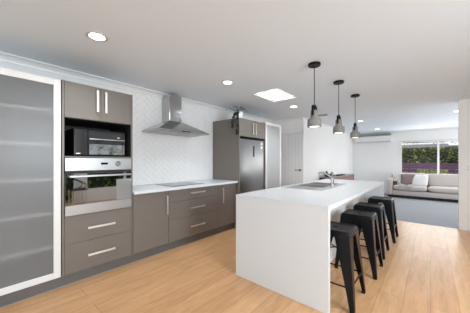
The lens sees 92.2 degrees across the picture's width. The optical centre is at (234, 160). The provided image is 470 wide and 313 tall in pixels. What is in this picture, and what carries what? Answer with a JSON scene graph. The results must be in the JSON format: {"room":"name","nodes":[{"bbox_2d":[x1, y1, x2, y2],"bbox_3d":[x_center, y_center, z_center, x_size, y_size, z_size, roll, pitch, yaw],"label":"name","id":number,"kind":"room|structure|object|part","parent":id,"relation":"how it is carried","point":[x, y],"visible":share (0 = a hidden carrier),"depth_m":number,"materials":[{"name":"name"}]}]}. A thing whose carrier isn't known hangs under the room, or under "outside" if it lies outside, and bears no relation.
{"room":"kitchen","nodes":[
{"label":"kitchen","id":0,"kind":"room"},
{"bbox_2d":[0,61,260,185],"bbox_3d":[-1.636,0.076,3.409,0.107,2.400,8.420,0,0,41],"label":"wall","id":1,"kind":"structure","parent":0,"point":[157,158],"depth_m":3.81,"materials":[{"name":"tile"}]},
{"bbox_2d":[0,51,273,123],"bbox_3d":[-1.572,-1.087,3.354,0.075,0.075,8.220,0,0,41],"label":"trim","id":2,"kind":"structure","parent":1,"relation":"attached to","point":[5,57],"depth_m":3.03,"materials":[{"name":"white paint"}]},
{"bbox_2d":[142,94,208,136],"bbox_3d":[-0.952,-0.757,3.740,0.496,0.634,0.965,0,0,41],"label":"range hood","id":3,"kind":"object","parent":1,"relation":"attached to","point":[171,124],"visible":1,"depth_m":3.68,"materials":[{"name":"metal"}]},
{"bbox_2d":[0,0,469,133],"bbox_3d":[2.525,-1.193,3.091,6.820,0.144,13.380,0,0,41],"label":"ceiling","id":4,"kind":"structure","parent":0,"point":[407,61],"depth_m":2.27,"materials":[{"name":"paint"}]},
{"bbox_2d":[85,31,108,41],"bbox_3d":[-1.248,-1.121,2.047,0.184,0.006,0.184,0,0,41],"label":"recessed light","id":5,"kind":"object","parent":4,"relation":"in","point":[93,35],"visible":1,"depth_m":2.04,"materials":[{"name":"white plastic"}]},
{"bbox_2d":[221,80,233,84],"bbox_3d":[-0.108,-1.121,3.249,0.184,0.006,0.184,0,0,41],"label":"recessed light","id":6,"kind":"object","parent":4,"relation":"in","point":[225,82],"visible":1,"depth_m":3.24,"materials":[{"name":"white plastic"}]},
{"bbox_2d":[253,88,296,101],"bbox_3d":[0.694,-1.196,3.900,0.490,0.156,0.690,0,0,41],"label":"window","id":7,"kind":"structure","parent":4,"relation":"attached to","point":[275,90],"depth_m":4.05,"materials":[{"name":"white"}]},
{"bbox_2d":[307,61,320,127],"bbox_3d":[0.918,-0.758,2.620,0.154,0.732,0.154,0,0,41],"label":"pendant lamp","id":8,"kind":"object","parent":4,"relation":"hanging from","point":[314,121],"visible":1,"depth_m":2.58,"materials":[{"name":"concrete"}]},
{"bbox_3d":[0.918,-0.488,2.620,0.154,0.194,0.154,0,0,41],"label":"lamp shade","id":9,"kind":"part","parent":8,"relation":"part of","materials":[{"name":"concrete"}]},
{"bbox_3d":[0.918,-0.869,2.620,0.009,0.449,0.009,0,0,41],"label":"cord","id":10,"kind":"part","parent":8,"relation":"part of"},
{"bbox_2d":[333,80,344,133],"bbox_3d":[1.471,-0.758,3.209,0.154,0.732,0.154,0,0,41],"label":"pendant lamp","id":11,"kind":"object","parent":4,"relation":"hanging from","point":[338,128],"visible":1,"depth_m":3.17,"materials":[{"name":"white concrete"}]},
{"bbox_3d":[1.471,-0.869,3.209,0.009,0.449,0.009,0,0,41],"label":"cord","id":12,"kind":"part","parent":11,"relation":"part of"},
{"bbox_3d":[1.471,-0.488,3.209,0.154,0.194,0.154,0,0,41],"label":"lamp shade","id":13,"kind":"part","parent":11,"relation":"part of","materials":[{"name":"concrete"}]},
{"bbox_2d":[350,94,359,137],"bbox_3d":[2.054,-0.758,3.868,0.154,0.732,0.154,0,0,41],"label":"pendant lamp","id":14,"kind":"object","parent":4,"relation":"hanging from","point":[354,134],"visible":1,"depth_m":3.83,"materials":[{"name":"white concrete"}]},
{"bbox_3d":[2.054,-0.488,3.868,0.154,0.194,0.154,0,0,41],"label":"lamp shade","id":15,"kind":"part","parent":14,"relation":"part of","materials":[{"name":"concrete"}]},
{"bbox_2d":[0,219,469,312],"bbox_3d":[0.736,1.326,1.479,6.220,0.100,8.600,0,0,41],"label":"floor","id":16,"kind":"structure","parent":0,"point":[427,268],"depth_m":2.31,"materials":[{"name":"brown wood"}]},
{"bbox_2d":[0,67,60,295],"bbox_3d":[-2.286,0.177,2.075,0.661,1.949,0.988,0,0,41],"label":"pantry","id":17,"kind":"object","parent":16,"relation":"on","point":[30,104],"visible":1,"depth_m":2.07,"materials":[{"name":"white glass"}]},
{"bbox_3d":[-1.741,0.116,2.211,0.014,0.320,0.014,0,0,41],"label":"handle","id":18,"kind":"part","parent":17,"relation":"part of","materials":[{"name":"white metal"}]},
{"bbox_2d":[61,80,132,276],"bbox_3d":[-1.720,0.173,2.714,0.681,1.962,0.706,0,0,41],"label":"oven tower","id":19,"kind":"object","parent":16,"relation":"on","point":[88,240],"visible":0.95,"depth_m":2.47,"materials":[{"name":"grey laminate"}]},
{"bbox_3d":[-1.958,0.173,2.466,0.647,1.962,0.019,0,0,41],"label":"panel","id":20,"kind":"part","parent":19,"relation":"part of","materials":[{"name":"grey laminate"}]},
{"bbox_3d":[-1.604,-0.624,2.394,0.018,0.364,0.329,0,0,41],"label":"door","id":21,"kind":"part","parent":19,"relation":"part of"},
{"bbox_2d":[65,128,124,155],"bbox_3d":[-1.682,-0.199,2.718,0.460,0.295,0.530,0,0,41],"label":"microwave","id":22,"kind":"object","parent":19,"relation":"in","point":[78,142],"visible":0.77,"depth_m":2.54,"materials":[{"name":"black metal"}]},
{"bbox_3d":[-1.661,-0.203,2.437,0.018,0.282,0.128,0,0,41],"label":"panel","id":23,"kind":"part","parent":22,"relation":"part of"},
{"bbox_3d":[-1.488,-0.203,2.638,0.018,0.282,0.394,0,0,41],"label":"door","id":24,"kind":"part","parent":22,"relation":"part of","materials":[{"name":"black glass"}]},
{"bbox_3d":[-1.473,-0.241,2.625,0.021,0.014,0.382,0,0,41],"label":"handle","id":25,"kind":"part","parent":22,"relation":"part of","materials":[{"name":"metal"}]},
{"bbox_3d":[-1.495,1.000,2.520,0.018,0.300,0.662,0,0,41],"label":"drawer","id":26,"kind":"part","parent":19,"relation":"part of","materials":[{"name":"grey laminate"}]},
{"bbox_3d":[-1.495,0.705,2.520,0.018,0.281,0.662,0,0,41],"label":"drawer","id":27,"kind":"part","parent":19,"relation":"part of","materials":[{"name":"grey laminate"}]},
{"bbox_3d":[-1.502,-0.649,2.473,0.034,0.235,0.022,0,0,41],"label":"handle","id":28,"kind":"part","parent":19,"relation":"part of","materials":[{"name":"silver metal"}]},
{"bbox_2d":[64,158,131,216],"bbox_3d":[-1.704,0.265,2.700,0.672,0.588,0.660,0,0,41],"label":"wall oven","id":29,"kind":"object","parent":19,"relation":"in","point":[91,185],"visible":0.99,"depth_m":2.46,"materials":[{"name":"metal"}]},
{"bbox_3d":[-1.569,0.033,2.379,0.026,0.060,0.060,0,0,41],"label":"knob","id":30,"kind":"part","parent":29,"relation":"part of","materials":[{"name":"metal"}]},
{"bbox_3d":[-1.484,0.508,2.510,0.017,0.102,0.660,0,0,41],"label":"panel","id":31,"kind":"part","parent":29,"relation":"part of","materials":[{"name":"metal"}]},
{"bbox_3d":[-1.484,0.294,2.510,0.017,0.324,0.660,0,0,41],"label":"glass door","id":32,"kind":"part","parent":29,"relation":"part of","materials":[{"name":"glass"}]},
{"bbox_3d":[-1.484,0.037,2.510,0.017,0.133,0.660,0,0,41],"label":"control panel","id":33,"kind":"part","parent":29,"relation":"part of","materials":[{"name":"metal"}]},
{"bbox_3d":[-1.458,0.160,2.499,0.038,0.021,0.618,0,0,41],"label":"handle","id":34,"kind":"part","parent":29,"relation":"part of","materials":[{"name":"metal"}]},
{"bbox_3d":[-1.472,1.002,2.507,0.034,0.022,0.275,0,0,41],"label":"handle","id":35,"kind":"part","parent":19,"relation":"part of","materials":[{"name":"silver metal"}]},
{"bbox_3d":[-1.472,0.713,2.507,0.034,0.022,0.275,0,0,41],"label":"handle","id":36,"kind":"part","parent":19,"relation":"part of","materials":[{"name":"silver metal"}]},
{"bbox_3d":[-1.447,-0.646,2.536,0.034,0.235,0.022,0,0,41],"label":"handle","id":37,"kind":"part","parent":19,"relation":"part of","materials":[{"name":"silver metal"}]},
{"bbox_3d":[-1.387,-0.624,2.646,0.018,0.364,0.329,0,0,41],"label":"door","id":38,"kind":"part","parent":19,"relation":"part of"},
{"bbox_3d":[-1.509,0.173,2.985,0.647,1.962,0.019,0,0,41],"label":"panel","id":39,"kind":"part","parent":19,"relation":"part of","materials":[{"name":"grey laminate"}]},
{"bbox_2d":[0,223,233,307],"bbox_3d":[-1.475,1.217,2.619,0.024,0.118,4.435,0,0,41],"label":"plinth","id":40,"kind":"object","parent":16,"relation":"on","point":[29,292],"visible":0.78,"depth_m":2.53,"materials":[{"name":"grey laminate"}]},
{"bbox_2d":[133,191,168,253],"bbox_3d":[-1.323,0.786,3.174,0.681,0.732,0.495,0,0,41],"label":"base cabinet","id":41,"kind":"object","parent":16,"relation":"on","point":[150,210],"visible":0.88,"depth_m":2.96,"materials":[{"name":"grey laminate"}]},
{"bbox_3d":[-0.937,0.611,3.126,0.034,0.262,0.022,0,0,41],"label":"handle","id":42,"kind":"part","parent":41,"relation":"part of","materials":[{"name":"silver metal"}]},
{"bbox_2d":[133,179,237,194],"bbox_3d":[-0.844,0.396,3.720,0.685,0.036,1.958,0,0,41],"label":"benchtop","id":43,"kind":"object","parent":41,"relation":"on","point":[150,188],"visible":0.72,"depth_m":3.36,"materials":[{"name":"white stone"}]},
{"bbox_2d":[156,182,203,186],"bbox_3d":[-0.888,0.374,3.675,0.470,0.006,0.600,0,0,41],"label":"cooktop","id":44,"kind":"object","parent":43,"relation":"on","point":[175,183],"visible":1,"depth_m":3.69,"materials":[{"name":"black glass"}]},
{"bbox_2d":[168,185,217,242],"bbox_3d":[-0.839,0.786,3.735,0.681,0.732,0.981,0,0,41],"label":"base cabinet","id":45,"kind":"object","parent":16,"relation":"on","point":[192,211],"visible":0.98,"depth_m":3.47,"materials":[{"name":"grey laminate"}]},
{"bbox_3d":[-0.614,1.000,3.540,0.018,0.300,0.979,0,0,41],"label":"drawer","id":46,"kind":"part","parent":45,"relation":"part of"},
{"bbox_3d":[-0.614,0.717,3.540,0.018,0.258,0.979,0,0,41],"label":"drawer","id":47,"kind":"part","parent":45,"relation":"part of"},
{"bbox_3d":[-0.614,0.503,3.540,0.018,0.162,0.979,0,0,41],"label":"drawer","id":48,"kind":"part","parent":45,"relation":"part of","materials":[{"name":"grey laminate"}]},
{"bbox_2d":[218,183,235,226],"bbox_3d":[-0.366,0.786,4.282,0.681,0.732,0.460,0,0,41],"label":"base cabinet","id":49,"kind":"object","parent":16,"relation":"on","point":[226,193],"visible":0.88,"depth_m":4.06,"materials":[{"name":"grey laminate"}]},
{"bbox_2d":[213,118,265,227],"bbox_3d":[0.111,0.233,4.781,0.751,2.083,0.890,0,0,41],"label":"tall cabinet","id":50,"kind":"object","parent":16,"relation":"on","point":[226,144],"visible":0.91,"depth_m":4.47,"materials":[{"name":"brown laminate"}]},
{"bbox_3d":[-0.185,0.233,4.461,0.712,2.083,0.019,0,0,41],"label":"panel","id":51,"kind":"part","parent":50,"relation":"part of","materials":[{"name":"grey laminate"}]},
{"bbox_2d":[227,106,245,134],"bbox_3d":[0.057,-0.768,4.352,0.272,0.592,0.426,0,0,41],"label":"potted plant","id":52,"kind":"object","parent":50,"relation":"on","point":[239,114],"visible":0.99,"depth_m":4.28,"materials":[{"name":"green plant"}]},
{"bbox_3d":[0.072,-0.875,4.412,0.166,0.133,0.166,0,0,41],"label":"pot","id":53,"kind":"part","parent":52,"relation":"part of","materials":[{"name":"white ceramic"}]},
{"bbox_3d":[0.227,-0.638,4.406,0.018,0.338,0.431,0,0,41],"label":"door","id":54,"kind":"part","parent":50,"relation":"part of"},
{"bbox_3d":[0.505,-0.638,4.728,0.018,0.338,0.411,0,0,41],"label":"door","id":55,"kind":"part","parent":50,"relation":"part of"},
{"bbox_3d":[0.385,0.233,5.120,0.712,2.083,0.019,0,0,41],"label":"panel","id":56,"kind":"part","parent":50,"relation":"part of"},
{"bbox_2d":[240,138,262,193],"bbox_3d":[0.104,0.425,4.770,0.660,1.700,0.805,0,0,41],"label":"refrigerator","id":57,"kind":"object","parent":16,"relation":"on","point":[251,151],"visible":0.3,"depth_m":4.53,"materials":[{"name":"metal"}]},
{"bbox_2d":[261,122,280,188],"bbox_3d":[0.619,0.167,5.384,0.731,2.018,0.671,0,0,41],"label":"pantry","id":58,"kind":"object","parent":16,"relation":"on","point":[273,131],"visible":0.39,"depth_m":5.16,"materials":[{"name":"white glass"}]},
{"bbox_3d":[0.874,0.167,5.164,0.006,1.908,0.563,0,0,41],"label":"frosted pane","id":59,"kind":"part","parent":58,"relation":"part of","materials":[{"name":"glass"}]},
{"bbox_2d":[236,179,383,312],"bbox_3d":[1.352,0.826,3.317,1.016,0.900,2.943,0,0,41],"label":"kitchen island","id":60,"kind":"object","parent":16,"relation":"on","point":[283,234],"visible":0.85,"depth_m":2.20,"materials":[{"name":"white stone"}]},
{"bbox_3d":[0.405,0.846,2.216,1.010,0.860,0.040,0,0,41],"label":"waterfall panel","id":61,"kind":"part","parent":60,"relation":"part of","materials":[{"name":"white stone"}]},
{"bbox_2d":[283,182,344,190],"bbox_3d":[1.236,0.454,3.426,0.554,0.168,1.104,0,0,41],"label":"sink","id":62,"kind":"object","parent":60,"relation":"in","point":[320,186],"visible":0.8,"depth_m":3.43,"materials":[{"name":"metal"}]},
{"bbox_3d":[1.171,0.456,3.389,0.404,0.164,0.344,0,0,41],"label":"bowl","id":63,"kind":"part","parent":62,"relation":"part of","materials":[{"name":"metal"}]},
{"bbox_3d":[1.419,0.456,3.677,0.404,0.164,0.344,0,0,41],"label":"bowl","id":64,"kind":"part","parent":62,"relation":"part of","materials":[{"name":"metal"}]},
{"bbox_2d":[318,172,335,186],"bbox_3d":[1.351,0.268,3.347,0.255,0.208,0.093,0,0,41],"label":"tap","id":65,"kind":"object","parent":62,"relation":"on","point":[331,177],"visible":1,"depth_m":3.27,"materials":[{"name":"silver metal"}]},
{"bbox_3d":[1.332,0.220,3.343,0.231,0.113,0.028,0,0,41],"label":"spout","id":66,"kind":"part","parent":65,"relation":"part of","materials":[{"name":"silver metal"}]},
{"bbox_3d":[1.494,0.846,3.193,0.016,0.858,2.861,0,0,41],"label":"panel","id":67,"kind":"part","parent":60,"relation":"part of","materials":[{"name":"white stone"}]},
{"bbox_3d":[2.303,0.846,4.413,1.010,0.860,0.040,0,0,41],"label":"waterfall panel","id":68,"kind":"part","parent":60,"relation":"part of","materials":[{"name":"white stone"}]},
{"bbox_2d":[330,221,365,312],"bbox_3d":[0.957,0.948,2.163,0.438,0.656,0.438,0,0,41],"label":"counter stool","id":69,"kind":"object","parent":16,"relation":"on","point":[347,240],"visible":0.56,"depth_m":1.97,"materials":[{"name":"black metal"}]},
{"bbox_3d":[0.957,0.648,2.163,0.336,0.056,0.336,0,0,41],"label":"seat","id":70,"kind":"part","parent":69,"relation":"part of","materials":[{"name":"black metal"}]},
{"bbox_3d":[0.973,0.952,1.942,0.181,0.623,0.168,0,0,-4],"label":"leg","id":71,"kind":"part","parent":69,"relation":"part of","materials":[{"name":"black metal"}]},
{"bbox_3d":[1.178,0.952,2.179,0.168,0.623,0.181,0,0,-4],"label":"leg","id":72,"kind":"part","parent":69,"relation":"part of","materials":[{"name":"black metal"}]},
{"bbox_2d":[334,209,382,279],"bbox_3d":[1.489,0.948,2.718,0.438,0.656,0.438,0,0,41],"label":"counter stool","id":73,"kind":"object","parent":16,"relation":"on","point":[368,220],"visible":0.81,"depth_m":2.57,"materials":[{"name":"black metal"}]},
{"bbox_3d":[1.268,0.952,2.701,0.168,0.623,0.181,0,0,-4],"label":"leg","id":74,"kind":"part","parent":73,"relation":"part of","materials":[{"name":"black metal"}]},
{"bbox_3d":[1.489,0.648,2.718,0.336,0.056,0.336,0,0,41],"label":"seat","id":75,"kind":"part","parent":73,"relation":"part of","materials":[{"name":"black metal"}]},
{"bbox_3d":[1.505,0.952,2.497,0.181,0.623,0.168,0,0,-4],"label":"leg","id":76,"kind":"part","parent":73,"relation":"part of","materials":[{"name":"black metal"}]},
{"bbox_3d":[1.710,0.952,2.734,0.168,0.623,0.181,0,0,-4],"label":"leg","id":77,"kind":"part","parent":73,"relation":"part of","materials":[{"name":"black metal"}]},
{"bbox_2d":[353,202,389,259],"bbox_3d":[1.901,0.948,3.210,0.438,0.656,0.438,0,0,41],"label":"counter stool","id":78,"kind":"object","parent":16,"relation":"on","point":[379,209],"visible":0.68,"depth_m":3.12,"materials":[{"name":"black metal"}]},
{"bbox_3d":[1.680,0.952,3.194,0.168,0.623,0.181,0,0,-4],"label":"leg","id":79,"kind":"part","parent":78,"relation":"part of","materials":[{"name":"black metal"}]},
{"bbox_3d":[1.885,0.952,3.431,0.181,0.623,0.168,0,0,-4],"label":"leg","id":80,"kind":"part","parent":78,"relation":"part of","materials":[{"name":"black metal"}]},
{"bbox_3d":[1.901,0.648,3.210,0.336,0.056,0.336,0,0,41],"label":"seat","id":81,"kind":"part","parent":78,"relation":"part of","materials":[{"name":"black metal"}]},
{"bbox_3d":[1.917,0.952,2.989,0.181,0.623,0.168,0,0,-4],"label":"leg","id":82,"kind":"part","parent":78,"relation":"part of","materials":[{"name":"black metal"}]},
{"bbox_3d":[2.123,0.952,3.226,0.168,0.623,0.181,0,0,-4],"label":"leg","id":83,"kind":"part","parent":78,"relation":"part of","materials":[{"name":"black metal"}]},
{"bbox_2d":[368,196,397,243],"bbox_3d":[2.443,0.948,3.783,0.438,0.656,0.438,0,0,41],"label":"counter stool","id":84,"kind":"object","parent":16,"relation":"on","point":[388,202],"visible":0.72,"depth_m":3.59,"materials":[{"name":"black metal"}]},
{"bbox_3d":[2.443,0.648,3.783,0.336,0.056,0.336,0,0,41],"label":"seat","id":85,"kind":"part","parent":84,"relation":"part of","materials":[{"name":"black metal"}]},
{"bbox_3d":[2.459,0.952,3.562,0.181,0.623,0.168,0,0,-4],"label":"leg","id":86,"kind":"part","parent":84,"relation":"part of","materials":[{"name":"black metal"}]},
{"bbox_3d":[2.664,0.952,3.800,0.168,0.623,0.181,0,0,-4],"label":"leg","id":87,"kind":"part","parent":84,"relation":"part of","materials":[{"name":"black metal"}]},
{"bbox_2d":[274,118,304,182],"bbox_3d":[1.467,0.076,6.226,0.920,2.400,0.100,0,0,41],"label":"wall","id":88,"kind":"structure","parent":0,"point":[292,126],"depth_m":6.00,"materials":[{"name":"paint"}]},
{"bbox_2d":[273,117,303,123],"bbox_3d":[1.415,-1.094,6.165,0.920,0.060,0.060,0,0,41],"label":"trim","id":89,"kind":"structure","parent":88,"relation":"attached to","point":[301,118],"depth_m":6.12,"materials":[{"name":"white paint"}]},
{"bbox_2d":[281,133,301,185],"bbox_3d":[1.450,0.274,6.168,0.802,1.988,0.110,0,0,41],"label":"door","id":90,"kind":"structure","parent":88,"relation":"in","point":[291,144],"depth_m":6.12,"materials":[{"name":"white paint"}]},
{"bbox_2d":[281,131,302,182],"bbox_3d":[1.443,0.251,6.174,0.890,2.050,0.010,0,0,41],"label":"trim","id":91,"kind":"structure","parent":88,"relation":"attached to","point":[298,131],"depth_m":5.89,"materials":[{"name":"white wood"}]},
{"bbox_2d":[305,121,352,181],"bbox_3d":[3.432,0.076,7.872,0.100,2.400,4.960,0,0,41],"label":"wall","id":92,"kind":"structure","parent":0,"point":[325,150],"depth_m":7.19,"materials":[{"name":"paint"}]},
{"bbox_2d":[305,118,349,134],"bbox_3d":[3.459,-1.094,7.782,0.060,0.060,4.860,0,0,41],"label":"trim","id":93,"kind":"structure","parent":92,"relation":"attached to","point":[306,119],"depth_m":7.14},
{"bbox_2d":[353,129,457,190],"bbox_3d":[7.215,0.076,7.814,5.900,2.400,0.100,0,0,41],"label":"wall","id":94,"kind":"structure","parent":0,"point":[371,161],"depth_m":8.93,"materials":[{"name":"paint"}]},
{"bbox_2d":[355,134,391,143],"bbox_3d":[5.535,-0.883,9.067,1.240,0.333,0.198,0,0,41],"label":"air conditioner","id":95,"kind":"object","parent":94,"relation":"attached to","point":[377,138],"visible":0.84,"depth_m":8.96,"materials":[{"name":"white plastic"}]},
{"bbox_2d":[360,134,390,136],"bbox_3d":[5.536,-1.010,9.076,1.190,0.080,0.183,0,0,41],"label":"grille","id":96,"kind":"object","parent":95,"relation":"attached to","point":[376,135],"depth_m":8.89,"materials":[{"name":"white plastic"}]},
{"bbox_2d":[360,127,457,134],"bbox_3d":[7.162,-1.094,7.754,5.700,0.060,0.060,0,0,41],"label":"trim","id":97,"kind":"structure","parent":94,"relation":"attached to","point":[450,127],"depth_m":8.31,"materials":[{"name":"white paint"}]},
{"bbox_2d":[399,138,457,174],"bbox_3d":[7.308,-0.124,7.701,2.810,1.300,0.110,0,0,41],"label":"window","id":98,"kind":"structure","parent":94,"relation":"in","point":[439,139],"depth_m":8.10,"materials":[{"name":"white metal"}]},
{"bbox_2d":[384,193,457,228],"bbox_3d":[5.685,1.326,6.044,5.900,0.099,4.780,0,0,41],"label":"floor","id":99,"kind":"structure","parent":0,"point":[440,213],"depth_m":5.70,"materials":[{"name":"grey carpet"}]},
{"bbox_2d":[319,174,353,179],"bbox_3d":[3.409,0.876,7.442,0.397,0.799,2.340,0,0,41],"label":"sideboard","id":100,"kind":"object","parent":99,"relation":"on","point":[346,176],"visible":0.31,"depth_m":7.31,"materials":[{"name":"brown wood"}]},
{"bbox_2d":[387,173,457,201],"bbox_3d":[6.670,0.853,7.505,2.620,0.845,0.920,0,0,41],"label":"sofa","id":101,"kind":"object","parent":99,"relation":"on","point":[444,187],"visible":0.71,"depth_m":7.41,"materials":[{"name":"fabric"}]},
{"bbox_3d":[5.737,0.912,8.311,0.155,0.543,0.920,0,0,41],"label":"arm","id":102,"kind":"part","parent":101,"relation":"part of","materials":[{"name":"fabric"}]},
{"bbox_2d":[391,173,404,183],"bbox_3d":[5.902,0.656,8.147,0.440,0.424,0.241,0,0,22],"label":"throw cushion","id":103,"kind":"object","parent":101,"relation":"on","point":[395,176],"visible":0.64,"depth_m":8.12,"materials":[{"name":"grey fabric"}]},
{"bbox_2d":[399,184,412,189],"bbox_3d":[5.901,0.901,7.801,0.410,0.187,0.419,0,0,41],"label":"throw blanket","id":104,"kind":"object","parent":101,"relation":"on","point":[402,186],"visible":1,"depth_m":7.69,"materials":[{"name":"beige fabric"}]},
{"bbox_2d":[401,174,415,184],"bbox_3d":[6.101,0.661,7.949,0.460,0.392,0.219,0,0,41],"label":"throw cushion","id":105,"kind":"object","parent":101,"relation":"on","point":[406,179],"visible":0.79,"depth_m":7.92,"materials":[{"name":"fabric"}]},
{"bbox_2d":[393,184,427,191],"bbox_3d":[6.069,0.931,7.853,0.935,0.190,0.660,0,0,41],"label":"seat cushion","id":106,"kind":"object","parent":101,"relation":"on","point":[414,188],"depth_m":7.57,"materials":[{"name":"fabric"}]},
{"bbox_2d":[405,173,426,174],"bbox_3d":[6.258,0.661,8.073,0.925,0.460,0.274,0,0,41],"label":"cushion","id":107,"kind":"object","parent":101,"relation":"on","point":[405,173],"depth_m":7.89,"materials":[{"name":"fabric"}]},
{"bbox_2d":[412,175,427,185],"bbox_3d":[6.295,0.676,7.698,0.262,0.393,0.420,0,0,-37],"label":"throw cushion","id":108,"kind":"object","parent":101,"relation":"on","point":[419,180],"visible":0.9,"depth_m":7.63,"materials":[{"name":"white fabric"}]},
{"bbox_2d":[428,186,457,193],"bbox_3d":[6.941,0.931,7.100,1.360,0.190,0.660,0,0,41],"label":"seat cushion","id":109,"kind":"object","parent":101,"relation":"on","point":[431,189],"depth_m":7.11,"materials":[{"name":"fabric"}]},
{"bbox_2d":[428,174,457,186],"bbox_3d":[7.130,0.661,7.319,1.350,0.460,0.274,0,0,41],"label":"cushion","id":110,"kind":"object","parent":101,"relation":"on","point":[445,180],"depth_m":7.43,"materials":[{"name":"fabric"}]},
{"bbox_2d":[458,99,469,225],"bbox_3d":[5.296,0.076,3.300,2.900,2.400,0.120,0,0,41],"label":"wall pier","id":111,"kind":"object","parent":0,"point":[463,105],"visible":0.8,"depth_m":4.16,"materials":[{"name":"paint"}]},
{"bbox_2d":[458,224,469,230],"bbox_3d":[5.023,1.231,3.528,2.212,0.090,0.132,0,0,41],"label":"baseboard","id":112,"kind":"object","parent":111,"relation":"attached to","point":[460,227],"visible":1,"depth_m":4.15,"materials":[{"name":"white wood"}]},
{"bbox_2d":[465,165,469,170],"bbox_3d":[4.243,0.135,4.123,0.074,0.118,0.012,0,0,41],"label":"light switch","id":113,"kind":"object","parent":111,"relation":"attached to","point":[467,167],"visible":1,"depth_m":4.12,"materials":[{"name":"white plastic"}]},
{"label":"outside","id":114,"kind":"structure","parent":0,"visible":0},
{"bbox_3d":[9.256,1.551,9.183,30.000,0.150,54.000,0,0,41],"label":"lawn","id":115,"kind":"structure","parent":114,"visible":0},
{"bbox_2d":[402,141,456,144],"bbox_3d":[8.755,-0.767,12.154,4.783,4.491,1.436,0,0,41],"label":"tree","id":116,"kind":"object","parent":115,"relation":"on","point":[434,141],"visible":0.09,"depth_m":11.29,"materials":[{"name":"plant"}]},
{"bbox_2d":[402,146,457,166],"bbox_3d":[9.675,-0.162,10.053,9.951,1.123,0.955,0,0,41],"label":"hedge","id":117,"kind":"object","parent":115,"relation":"on","point":[409,155],"visible":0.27,"depth_m":10.40,"materials":[{"name":"green plant"}]},
{"bbox_2d":[402,163,457,173],"bbox_3d":[9.299,0.791,9.615,9.500,1.370,0.110,0,0,41],"label":"fence","id":118,"kind":"object","parent":115,"relation":"on","point":[406,167],"visible":0.1,"depth_m":10.11,"materials":[{"name":"purple wood"}]},
{"bbox_2d":[402,143,457,172],"bbox_3d":[15.014,0.066,18.217,17.900,2.820,8.000,0,0,41],"label":"house","id":119,"kind":"structure","parent":115,"relation":"on","point":[447,145],"depth_m":16.49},
{"bbox_2d":[417,169,453,173],"bbox_3d":[9.277,0.901,9.109,3.183,1.154,0.529,0,0,41],"label":"shrub","id":120,"kind":"object","parent":115,"relation":"on","point":[446,170],"visible":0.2,"depth_m":9.71,"materials":[{"name":"green plant"}]}
]}

